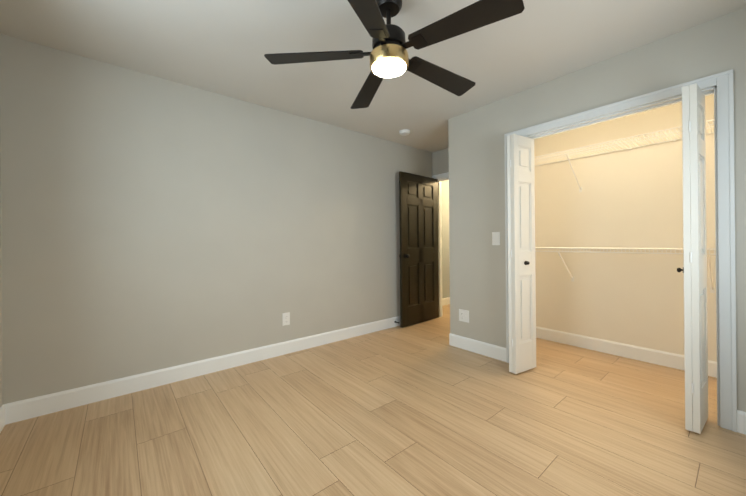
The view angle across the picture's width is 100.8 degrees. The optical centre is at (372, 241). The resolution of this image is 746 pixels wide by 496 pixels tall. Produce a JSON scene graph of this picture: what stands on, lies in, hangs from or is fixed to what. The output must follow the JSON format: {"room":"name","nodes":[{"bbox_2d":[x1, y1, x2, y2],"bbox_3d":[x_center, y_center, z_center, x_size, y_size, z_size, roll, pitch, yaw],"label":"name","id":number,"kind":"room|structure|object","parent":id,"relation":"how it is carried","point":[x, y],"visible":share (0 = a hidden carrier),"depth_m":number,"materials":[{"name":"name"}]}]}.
{"room":"empty bedroom","nodes":[
{"label":"empty bedroom","id":0,"kind":"room"},
{"bbox_2d":[0,131,1,406],"bbox_3d":[-1.248,-0.091,0.545,0.110,2.440,3.710,0,0,-40],"label":"wall","id":1,"kind":"structure","parent":0,"point":[0,291],"depth_m":1.91,"materials":[{"name":"paint"}]},
{"bbox_2d":[0,403,7,432],"bbox_3d":[-1.178,1.066,0.568,0.014,0.125,3.450,0,0,-40],"label":"baseboard","id":2,"kind":"structure","parent":1,"relation":"attached to","point":[4,408],"depth_m":1.90,"materials":[{"name":"white wood"}]},
{"bbox_2d":[0,34,431,404],"bbox_3d":[-0.706,-0.092,3.333,4.284,2.440,0.110,0,0,-40],"label":"wall","id":3,"kind":"structure","parent":0,"point":[149,223],"depth_m":2.47,"materials":[{"name":"paint"}]},
{"bbox_2d":[8,316,399,423],"bbox_3d":[-0.690,1.065,3.239,4.174,0.125,0.040,0,0,-40],"label":"baseboard","id":4,"kind":"structure","parent":3,"relation":"attached to","point":[17,411],"depth_m":2.47,"materials":[{"name":"white wood"}]},
{"bbox_2d":[282,312,289,325],"bbox_3d":[-0.875,0.779,3.109,0.076,0.124,0.008,0,0,-40],"label":"electrical outlet","id":5,"kind":"object","parent":3,"relation":"attached to","point":[286,318],"visible":1,"depth_m":3.11,"materials":[{"name":"white plastic"}]},
{"bbox_2d":[0,304,745,495],"bbox_3d":[0.971,1.163,2.641,6.220,0.100,4.120,0,0,-40],"label":"floor","id":6,"kind":"structure","parent":0,"point":[425,408],"depth_m":1.81,"materials":[{"name":"brown wood"}]},
{"bbox_2d":[0,0,745,152],"bbox_3d":[0.949,-1.377,2.645,6.220,0.100,4.120,0,0,-40],"label":"ceiling","id":7,"kind":"structure","parent":0,"point":[222,47],"depth_m":2.06,"materials":[{"name":"paint"}]},
{"bbox_2d":[264,0,524,108],"bbox_3d":[0.119,-1.117,1.664,1.246,0.408,1.274,0,0,-40],"label":"ceiling fan","id":8,"kind":"object","parent":7,"relation":"hanging from","point":[389,56],"visible":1,"depth_m":1.58,"materials":[{"name":"black metal"}]},
{"bbox_2d":[399,129,409,135],"bbox_3d":[0.380,-1.302,3.692,0.132,0.037,0.132,0,0,-40],"label":"smoke detector","id":9,"kind":"object","parent":7,"relation":"attached to","point":[404,132],"visible":1,"depth_m":3.65,"materials":[{"name":"white plastic"}]},
{"bbox_2d":[432,148,448,175],"bbox_3d":[1.229,-0.107,4.269,0.110,2.440,0.920,0,0,-40],"label":"wall","id":10,"kind":"structure","parent":0,"point":[440,161],"depth_m":4.47,"materials":[{"name":"paint"}]},
{"bbox_2d":[399,171,438,327],"bbox_3d":[0.662,0.098,4.239,0.800,2.015,0.164,0,0,-40],"label":"entry door","id":11,"kind":"structure","parent":10,"relation":"in","point":[418,255],"depth_m":4.20,"materials":[{"name":"black wood"}]},
{"bbox_2d":[432,172,448,316],"bbox_3d":[1.233,0.065,4.266,0.142,2.095,0.927,0,0,-40],"label":"trim","id":12,"kind":"structure","parent":10,"relation":"attached to","point":[442,177],"depth_m":4.55,"materials":[{"name":"white wood"}]},
{"bbox_2d":[441,180,449,297],"bbox_3d":[1.335,-0.107,5.559,1.920,2.440,0.110,0,0,-40],"label":"wall","id":13,"kind":"structure","parent":0,"point":[445,243],"depth_m":5.43,"materials":[{"name":"paint"}]},
{"bbox_2d":[442,297,449,305],"bbox_3d":[1.385,1.051,5.509,1.700,0.125,0.014,0,0,-40],"label":"baseboard","id":14,"kind":"structure","parent":13,"relation":"attached to","point":[445,301],"depth_m":5.42,"materials":[{"name":"white wood"}]},
{"bbox_2d":[448,116,458,334],"bbox_3d":[1.231,-0.108,3.601,0.960,2.440,0.110,0,0,-40],"label":"wall","id":15,"kind":"structure","parent":0,"point":[453,233],"depth_m":3.29,"materials":[{"name":"paint"}]},
{"bbox_2d":[457,7,745,411],"bbox_3d":[1.724,-0.114,2.341,0.110,2.440,2.460,0,0,-40],"label":"wall","id":16,"kind":"structure","parent":0,"point":[711,47],"depth_m":2.50,"materials":[{"name":"paint"}]},
{"bbox_2d":[459,309,468,322],"bbox_3d":[0.941,0.769,3.198,0.012,0.124,0.120,0,0,-40],"label":"electrical outlet","id":17,"kind":"object","parent":16,"relation":"attached to","point":[463,315],"visible":1,"depth_m":3.19,"materials":[{"name":"white plastic"}]},
{"bbox_2d":[449,333,505,361],"bbox_3d":[1.040,1.050,3.079,0.014,0.125,0.615,0,0,-40],"label":"baseboard","id":18,"kind":"structure","parent":16,"relation":"attached to","point":[486,349],"depth_m":3.06,"materials":[{"name":"white wood"}]},
{"bbox_2d":[492,232,499,244],"bbox_3d":[1.165,-0.029,2.922,0.010,0.124,0.076,0,0,-40],"label":"light switch","id":19,"kind":"object","parent":16,"relation":"attached to","point":[495,238],"visible":1,"depth_m":2.92,"materials":[{"name":"white plastic"}]},
{"bbox_2d":[507,134,535,373],"bbox_3d":[1.270,0.100,2.664,0.290,2.020,0.167,0,0,-40],"label":"bifold door","id":20,"kind":"structure","parent":16,"relation":"in","point":[521,250],"depth_m":2.60,"materials":[{"name":"white wood"}]},
{"bbox_2d":[504,69,736,431],"bbox_3d":[1.704,0.056,2.349,0.132,2.100,1.370,0,0,-40],"label":"trim","id":21,"kind":"structure","parent":16,"relation":"attached to","point":[721,85],"depth_m":1.83,"materials":[{"name":"white wood"}]},
{"bbox_2d":[677,83,707,433],"bbox_3d":[1.925,0.093,1.874,0.291,2.019,0.110,0,0,-36],"label":"bifold door","id":22,"kind":"structure","parent":16,"relation":"in","point":[694,269],"depth_m":1.78,"materials":[{"name":"white wood"}]},
{"bbox_2d":[737,410,745,434],"bbox_3d":[2.282,1.037,1.581,0.014,0.125,0.535,0,0,-40],"label":"baseboard","id":23,"kind":"structure","parent":16,"relation":"attached to","point":[741,415],"depth_m":1.77,"materials":[{"name":"white wood"}]},
{"bbox_2d":[534,94,716,361],"bbox_3d":[2.428,-0.120,2.996,0.110,2.440,2.570,0,0,-40],"label":"wall","id":24,"kind":"structure","parent":0,"point":[632,198],"depth_m":2.94,"materials":[{"name":"paint"}]},
{"bbox_2d":[536,326,716,377],"bbox_3d":[2.361,1.038,2.989,0.014,0.125,2.260,0,0,-40],"label":"baseboard","id":25,"kind":"structure","parent":24,"relation":"attached to","point":[677,361],"depth_m":2.95,"materials":[{"name":"white wood"}]},
{"bbox_3d":[2.029,-0.116,2.724,0.850,2.440,2.260,0,0,-40],"label":"wall","id":26,"kind":"structure","parent":0,"visible":0},
{"bbox_2d":[534,119,713,191],"bbox_3d":[2.194,-0.702,2.865,0.410,0.368,2.252,0,0,-40],"label":"closet shelf","id":27,"kind":"object","parent":26,"relation":"attached to","point":[592,155],"visible":0.54,"depth_m":2.82,"materials":[{"name":"white metal"}]},
{"bbox_2d":[535,247,715,292],"bbox_3d":[2.202,0.238,2.864,0.410,0.368,2.252,0,0,-40],"label":"closet shelf","id":28,"kind":"object","parent":26,"relation":"attached to","point":[712,289],"visible":0.54,"depth_m":2.64,"materials":[{"name":"white metal"}]}
]}

